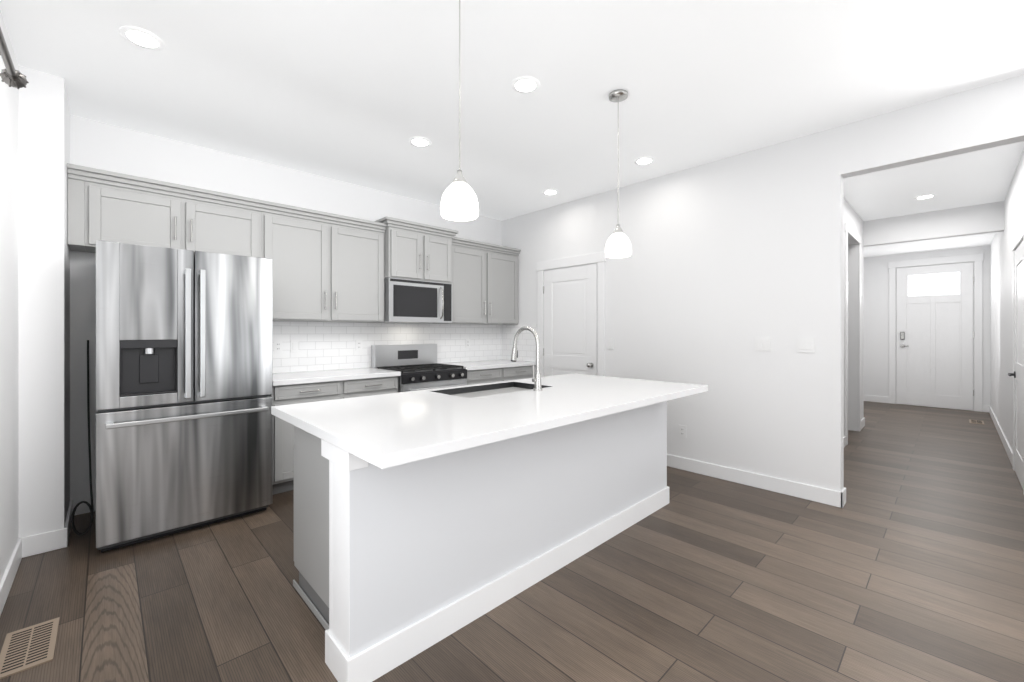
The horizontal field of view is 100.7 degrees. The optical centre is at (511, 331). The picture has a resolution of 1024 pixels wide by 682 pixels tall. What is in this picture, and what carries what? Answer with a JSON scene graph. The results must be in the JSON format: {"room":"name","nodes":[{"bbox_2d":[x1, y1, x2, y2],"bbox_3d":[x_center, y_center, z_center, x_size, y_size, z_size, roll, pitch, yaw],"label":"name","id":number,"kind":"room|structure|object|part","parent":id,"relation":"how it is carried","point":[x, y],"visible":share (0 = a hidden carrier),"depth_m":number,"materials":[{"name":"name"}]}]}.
{"room":"kitchen","nodes":[
{"label":"kitchen","id":0,"kind":"room"},
{"bbox_2d":[0,94,499,533],"bbox_3d":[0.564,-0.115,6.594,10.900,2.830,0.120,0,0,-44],"label":"wall","id":1,"kind":"structure","parent":0,"point":[48,289],"depth_m":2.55,"materials":[{"name":"white paint"}]},
{"bbox_2d":[0,536,27,615],"bbox_3d":[-0.331,1.242,-0.165,0.014,0.115,7.220,0,0,-44],"label":"baseboard","id":2,"kind":"structure","parent":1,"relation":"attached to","point":[20,551],"depth_m":2.19,"materials":[{"name":"white paint"}]},
{"bbox_2d":[0,27,28,88],"bbox_3d":[-0.381,-1.035,-0.028,0.129,0.078,4.888,0,0,-44],"label":"curtain rod","id":3,"kind":"object","parent":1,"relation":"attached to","point":[10,75],"visible":1,"depth_m":1.69,"materials":[{"name":"grey metal"}]},
{"bbox_2d":[60,500,72,548],"bbox_3d":[-2.898,1.242,2.774,0.014,0.115,0.604,0,0,-44],"label":"baseboard","id":4,"kind":"structure","parent":1,"relation":"attached to","point":[65,532],"depth_m":2.57,"materials":[{"name":"white paint"}]},
{"bbox_2d":[67,171,262,257],"bbox_3d":[-2.590,-0.798,3.249,1.114,0.456,0.340,0,0,-44],"label":"upper cabinet","id":5,"kind":"object","parent":1,"relation":"attached to","point":[113,210],"depth_m":3.05,"materials":[{"name":"grey wood"}]},
{"bbox_2d":[263,207,386,322],"bbox_3d":[-1.790,-0.562,4.015,1.102,0.928,0.340,0,0,-44],"label":"upper cabinet","id":6,"kind":"object","parent":1,"relation":"attached to","point":[329,267],"depth_m":3.86,"materials":[{"name":"grey wood"}]},
{"bbox_2d":[273,321,535,372],"bbox_3d":[-0.999,0.302,4.562,2.998,0.796,0.649,0,0,-44],"label":"tile backsplash","id":7,"kind":"structure","parent":1,"relation":"attached to","point":[327,345],"depth_m":4.57,"materials":[{"name":"white tile"}]},
{"bbox_2d":[274,340,281,352],"bbox_3d":[-2.147,0.135,3.894,0.070,0.114,0.008,0,0,-44],"label":"outlet","id":8,"kind":"object","parent":7,"relation":"attached to","point":[277,346],"visible":1,"depth_m":3.89,"materials":[{"name":"white plastic"}]},
{"bbox_2d":[290,340,298,351],"bbox_3d":[-2.045,0.135,3.991,0.070,0.114,0.008,0,0,-44],"label":"switch plate","id":9,"kind":"object","parent":7,"relation":"attached to","point":[294,345],"visible":1,"depth_m":3.99,"materials":[{"name":"white plastic"}]},
{"bbox_2d":[356,340,361,350],"bbox_3d":[-1.594,0.140,4.424,0.070,0.114,0.008,0,0,-44],"label":"outlet","id":10,"kind":"object","parent":7,"relation":"attached to","point":[358,345],"visible":1,"depth_m":4.42,"materials":[{"name":"white plastic"}]},
{"bbox_2d":[466,339,469,347],"bbox_3d":[-0.562,0.150,5.413,0.070,0.114,0.008,0,0,-44],"label":"outlet","id":11,"kind":"object","parent":7,"relation":"attached to","point":[467,343],"visible":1,"depth_m":5.41,"materials":[{"name":"white plastic"}]},
{"bbox_2d":[379,223,454,282],"bbox_3d":[-1.084,-0.811,4.637,0.771,0.533,0.420,0,0,-44],"label":"upper cabinet","id":12,"kind":"object","parent":1,"relation":"attached to","point":[413,253],"depth_m":4.45,"materials":[{"name":"grey wood"}]},
{"bbox_2d":[385,278,451,322],"bbox_3d":[-1.069,-0.322,4.621,0.768,0.440,0.460,0,0,-44],"label":"microwave","id":13,"kind":"object","parent":12,"relation":"attached to","point":[412,301],"visible":0.94,"depth_m":4.46,"materials":[{"name":"silver metal"}]},
{"bbox_2d":[439,243,518,324],"bbox_3d":[-0.427,-0.562,5.322,1.119,0.928,0.340,0,0,-44],"label":"upper cabinet","id":14,"kind":"object","parent":1,"relation":"attached to","point":[485,287],"depth_m":5.17,"materials":[{"name":"grey wood"}]},
{"bbox_2d":[0,401,1023,681],"bbox_3d":[3.308,1.350,3.732,10.900,0.100,8.050,0,0,-44],"label":"floor","id":15,"kind":"structure","parent":0,"point":[904,563],"depth_m":2.09,"materials":[{"name":"brown wood"}]},
{"bbox_2d":[0,617,59,678],"bbox_3d":[-1.991,1.296,1.748,0.155,0.006,0.340,0,0,-44],"label":"floor vent","id":16,"kind":"object","parent":15,"relation":"in","point":[23,649],"visible":1,"depth_m":1.74,"materials":[{"name":"beige metal"}]},
{"bbox_2d":[96,240,272,551],"bbox_3d":[-2.326,0.385,3.026,0.910,1.830,0.912,0,0,-44],"label":"fridge","id":17,"kind":"object","parent":15,"relation":"on","point":[155,481],"depth_m":2.69,"materials":[{"name":"grey metal"}]},
{"bbox_2d":[71,332,94,535],"bbox_3d":[-2.879,0.642,2.853,0.101,1.284,0.514,0,0,-44],"label":"cord","id":18,"kind":"object","parent":17,"relation":"attached to","point":[87,339],"visible":1,"depth_m":2.89,"materials":[{"name":"black rubber"}]},
{"bbox_3d":[-2.031,0.077,2.719,0.830,0.955,0.062,0,0,-44],"label":"fridge handle","id":19,"kind":"part","parent":17,"relation":"part of","materials":[{"name":"silver metal"}]},
{"bbox_2d":[268,376,397,494],"bbox_3d":[-1.691,0.860,3.911,1.097,0.880,0.626,0,0,-44],"label":"base cabinet","id":20,"kind":"object","parent":15,"relation":"on","point":[301,387],"depth_m":3.43,"materials":[{"name":"grey wood"}]},
{"bbox_2d":[273,368,399,387],"bbox_3d":[-1.680,0.400,3.899,1.099,0.040,0.644,0,0,-44],"label":"countertop","id":21,"kind":"structure","parent":20,"relation":"on","point":[357,373],"depth_m":3.78,"materials":[{"name":"white stone"}]},
{"bbox_2d":[371,344,466,392],"bbox_3d":[-0.970,0.720,4.517,0.770,1.160,0.716,0,0,-44],"label":"range","id":22,"kind":"object","parent":15,"relation":"on","point":[418,366],"visible":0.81,"depth_m":4.49,"materials":[{"name":"silver metal"}]},
{"bbox_2d":[278,401,668,681],"bbox_3d":[-0.008,0.860,2.691,2.466,0.880,0.904,0,0,-44],"label":"kitchen island","id":23,"kind":"object","parent":15,"relation":"on","point":[425,519],"depth_m":1.92,"materials":[{"name":"white paint"}]},
{"bbox_2d":[271,373,706,468],"bbox_3d":[0.081,0.400,2.585,2.476,0.040,1.200,0,0,-44],"label":"island countertop","id":24,"kind":"structure","parent":23,"relation":"on","point":[392,430],"depth_m":2.00,"materials":[{"name":"white stone"}]},
{"bbox_2d":[459,385,526,396],"bbox_3d":[-0.120,0.514,2.836,0.758,0.212,0.408,0,0,-44],"label":"sink","id":25,"kind":"object","parent":24,"relation":"in","point":[502,388],"depth_m":2.99,"materials":[{"name":"metal"}]},
{"bbox_2d":[511,326,542,390],"bbox_3d":[0.082,0.171,2.812,0.090,0.418,0.277,0,0,-44],"label":"island faucet","id":26,"kind":"object","parent":24,"relation":"on","point":[536,380],"visible":1,"depth_m":2.74,"materials":[{"name":"silver metal"}]},
{"bbox_2d":[465,364,535,384],"bbox_3d":[-0.326,0.860,5.219,1.115,0.880,0.626,0,0,-44],"label":"base cabinet","id":27,"kind":"object","parent":15,"relation":"on","point":[486,375],"depth_m":4.95,"materials":[{"name":"grey wood"}]},
{"bbox_2d":[449,360,535,371],"bbox_3d":[-0.315,0.400,5.207,1.117,0.040,0.644,0,0,-44],"label":"countertop","id":28,"kind":"structure","parent":27,"relation":"on","point":[472,366],"depth_m":5.09,"materials":[{"name":"white stone"}]},
{"bbox_2d":[969,419,983,423],"bbox_3d":[6.693,1.296,6.111,0.320,0.006,0.140,0,0,-44],"label":"floor vent","id":29,"kind":"object","parent":15,"relation":"in","point":[976,421],"visible":0.98,"depth_m":6.12,"materials":[{"name":"beige metal"}]},
{"bbox_2d":[0,0,1023,256],"bbox_3d":[3.308,-1.515,3.732,10.900,0.230,8.050,0,0,-44],"label":"ceiling","id":30,"kind":"structure","parent":0,"point":[358,92],"depth_m":2.58,"materials":[{"name":"white paint"}]},
{"bbox_2d":[119,26,164,49],"bbox_3d":[-1.926,-1.527,2.212,0.184,0.006,0.184,0,0,-44],"label":"recessed light","id":31,"kind":"object","parent":30,"relation":"in","point":[143,38],"visible":1,"depth_m":2.20,"materials":[{"name":"white plastic"}]},
{"bbox_2d":[408,137,431,146],"bbox_3d":[-0.741,-1.527,3.418,0.184,0.006,0.184,0,0,-44],"label":"recessed light","id":32,"kind":"object","parent":30,"relation":"in","point":[419,141],"visible":1,"depth_m":3.41,"materials":[{"name":"white"}]},
{"bbox_2d":[440,0,478,220],"bbox_3d":[-0.229,-1.016,1.858,0.167,1.023,0.167,0,0,-44],"label":"pendant light","id":33,"kind":"object","parent":30,"relation":"hanging from","point":[459,201],"visible":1,"depth_m":1.82,"materials":[{"name":"white glass"}]},
{"bbox_2d":[511,76,539,93],"bbox_3d":[0.084,-1.527,2.629,0.184,0.006,0.184,0,0,-44],"label":"recessed light","id":34,"kind":"object","parent":30,"relation":"in","point":[524,84],"visible":1,"depth_m":2.61,"materials":[{"name":"white plastic"}]},
{"bbox_2d":[542,189,558,194],"bbox_3d":[0.424,-1.527,4.645,0.184,0.006,0.184,0,0,-44],"label":"recessed light","id":35,"kind":"object","parent":30,"relation":"in","point":[550,191],"visible":1,"depth_m":4.64,"materials":[{"name":"white plastic"}]},
{"bbox_2d":[605,89,631,257],"bbox_3d":[0.684,-1.009,2.734,0.167,1.038,0.167,0,0,-44],"label":"pendant light","id":36,"kind":"object","parent":30,"relation":"hanging from","point":[618,244],"visible":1,"depth_m":2.70,"materials":[{"name":"white glass"}]},
{"bbox_2d":[634,157,654,164],"bbox_3d":[1.184,-1.527,3.794,0.184,0.006,0.184,0,0,-44],"label":"recessed light","id":37,"kind":"object","parent":30,"relation":"in","point":[643,160],"visible":1,"depth_m":3.78,"materials":[{"name":"white plastic"}]},
{"bbox_2d":[914,194,935,198],"bbox_3d":[4.678,-1.527,4.802,0.184,0.006,0.184,0,0,-44],"label":"recessed light","id":38,"kind":"object","parent":30,"relation":"in","point":[925,196],"visible":0.98,"depth_m":4.78,"materials":[{"name":"white"}]},
{"bbox_2d":[500,74,1023,491],"bbox_3d":[2.650,-0.115,3.011,0.120,2.830,7.920,0,0,-44],"label":"wall","id":39,"kind":"structure","parent":0,"point":[720,270],"depth_m":3.75,"materials":[{"name":"white paint"}]},
{"bbox_2d":[543,264,596,376],"bbox_3d":[0.637,0.271,4.955,0.092,2.042,0.792,0,0,-44],"label":"pantry door","id":40,"kind":"structure","parent":39,"relation":"in","point":[570,320],"depth_m":4.96,"materials":[{"name":"white paint"}]},
{"bbox_2d":[537,251,605,376],"bbox_3d":[0.667,0.212,4.975,0.021,2.175,1.014,0,0,-44],"label":"door frame","id":41,"kind":"structure","parent":39,"relation":"attached to","point":[599,258],"depth_m":4.79,"materials":[{"name":"white paint"}]},
{"bbox_2d":[608,339,613,348],"bbox_3d":[1.063,0.130,4.572,0.008,0.114,0.070,0,0,-44],"label":"switch plate","id":42,"kind":"object","parent":39,"relation":"attached to","point":[610,343],"visible":1,"depth_m":4.57,"materials":[{"name":"white plastic"}]},
{"bbox_2d":[679,425,685,437],"bbox_3d":[1.609,0.940,4.003,0.008,0.114,0.070,0,0,-44],"label":"outlet","id":43,"kind":"object","parent":39,"relation":"attached to","point":[682,431],"visible":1,"depth_m":4.00,"materials":[{"name":"white plastic"}]},
{"bbox_2d":[667,454,845,507],"bbox_3d":[1.739,1.242,3.881,0.038,0.115,2.055,0,0,-44],"label":"baseboard","id":44,"kind":"structure","parent":39,"relation":"attached to","point":[800,490],"depth_m":3.51,"materials":[{"name":"white paint"}]},
{"bbox_2d":[797,338,814,352],"bbox_3d":[2.284,0.105,3.298,0.008,0.114,0.116,0,0,-44],"label":"switch plate","id":45,"kind":"object","parent":39,"relation":"attached to","point":[805,345],"visible":1,"depth_m":3.29,"materials":[{"name":"white plastic"}]},
{"bbox_2d":[845,222,861,445],"bbox_3d":[4.207,0.025,5.221,1.104,2.550,0.021,0,0,-44],"label":"door frame","id":46,"kind":"structure","parent":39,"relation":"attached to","point":[853,233],"depth_m":4.98,"materials":[{"name":"white paint"}]},
{"bbox_2d":[861,417,864,428],"bbox_3d":[4.729,1.242,5.731,0.360,0.115,0.017,0,0,-44],"label":"baseboard","id":47,"kind":"structure","parent":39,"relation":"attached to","point":[863,420],"depth_m":5.75,"materials":[{"name":"white paint"}]},
{"bbox_2d":[864,395,888,402],"bbox_3d":[6.708,1.242,7.877,0.014,0.115,0.450,0,0,-44],"label":"baseboard","id":48,"kind":"structure","parent":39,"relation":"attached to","point":[870,398],"depth_m":7.84,"materials":[{"name":"white paint"}]},
{"bbox_2d":[897,262,973,409],"bbox_3d":[7.240,0.076,7.285,0.063,2.432,0.942,0,0,-44],"label":"front door","id":49,"kind":"structure","parent":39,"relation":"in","point":[935,334],"depth_m":7.28,"materials":[{"name":"white paint"}]},
{"bbox_2d":[888,253,983,411],"bbox_3d":[7.251,0.013,7.303,0.021,2.575,1.164,0,0,-44],"label":"door frame","id":50,"kind":"structure","parent":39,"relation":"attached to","point":[977,259],"depth_m":7.02,"materials":[{"name":"white paint"}]},
{"bbox_2d":[988,405,1012,466],"bbox_3d":[6.226,1.242,5.427,4.100,0.115,0.020,0,0,-44],"label":"baseboard","id":51,"kind":"structure","parent":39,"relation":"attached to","point":[1006,445],"depth_m":5.01,"materials":[{"name":"white paint"}]},
{"bbox_2d":[1008,241,1022,487],"bbox_3d":[4.386,0.271,3.691,0.800,2.042,0.057,0,0,-44],"label":"hall door","id":52,"kind":"structure","parent":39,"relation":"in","point":[1017,374],"depth_m":3.71,"materials":[{"name":"white paint"}]},
{"bbox_2d":[1012,222,1023,493],"bbox_3d":[4.398,0.212,3.678,1.034,2.175,0.021,0,0,-44],"label":"door frame","id":53,"kind":"structure","parent":39,"relation":"attached to","point":[1017,239],"depth_m":3.96,"materials":[{"name":"white paint"}]}
]}

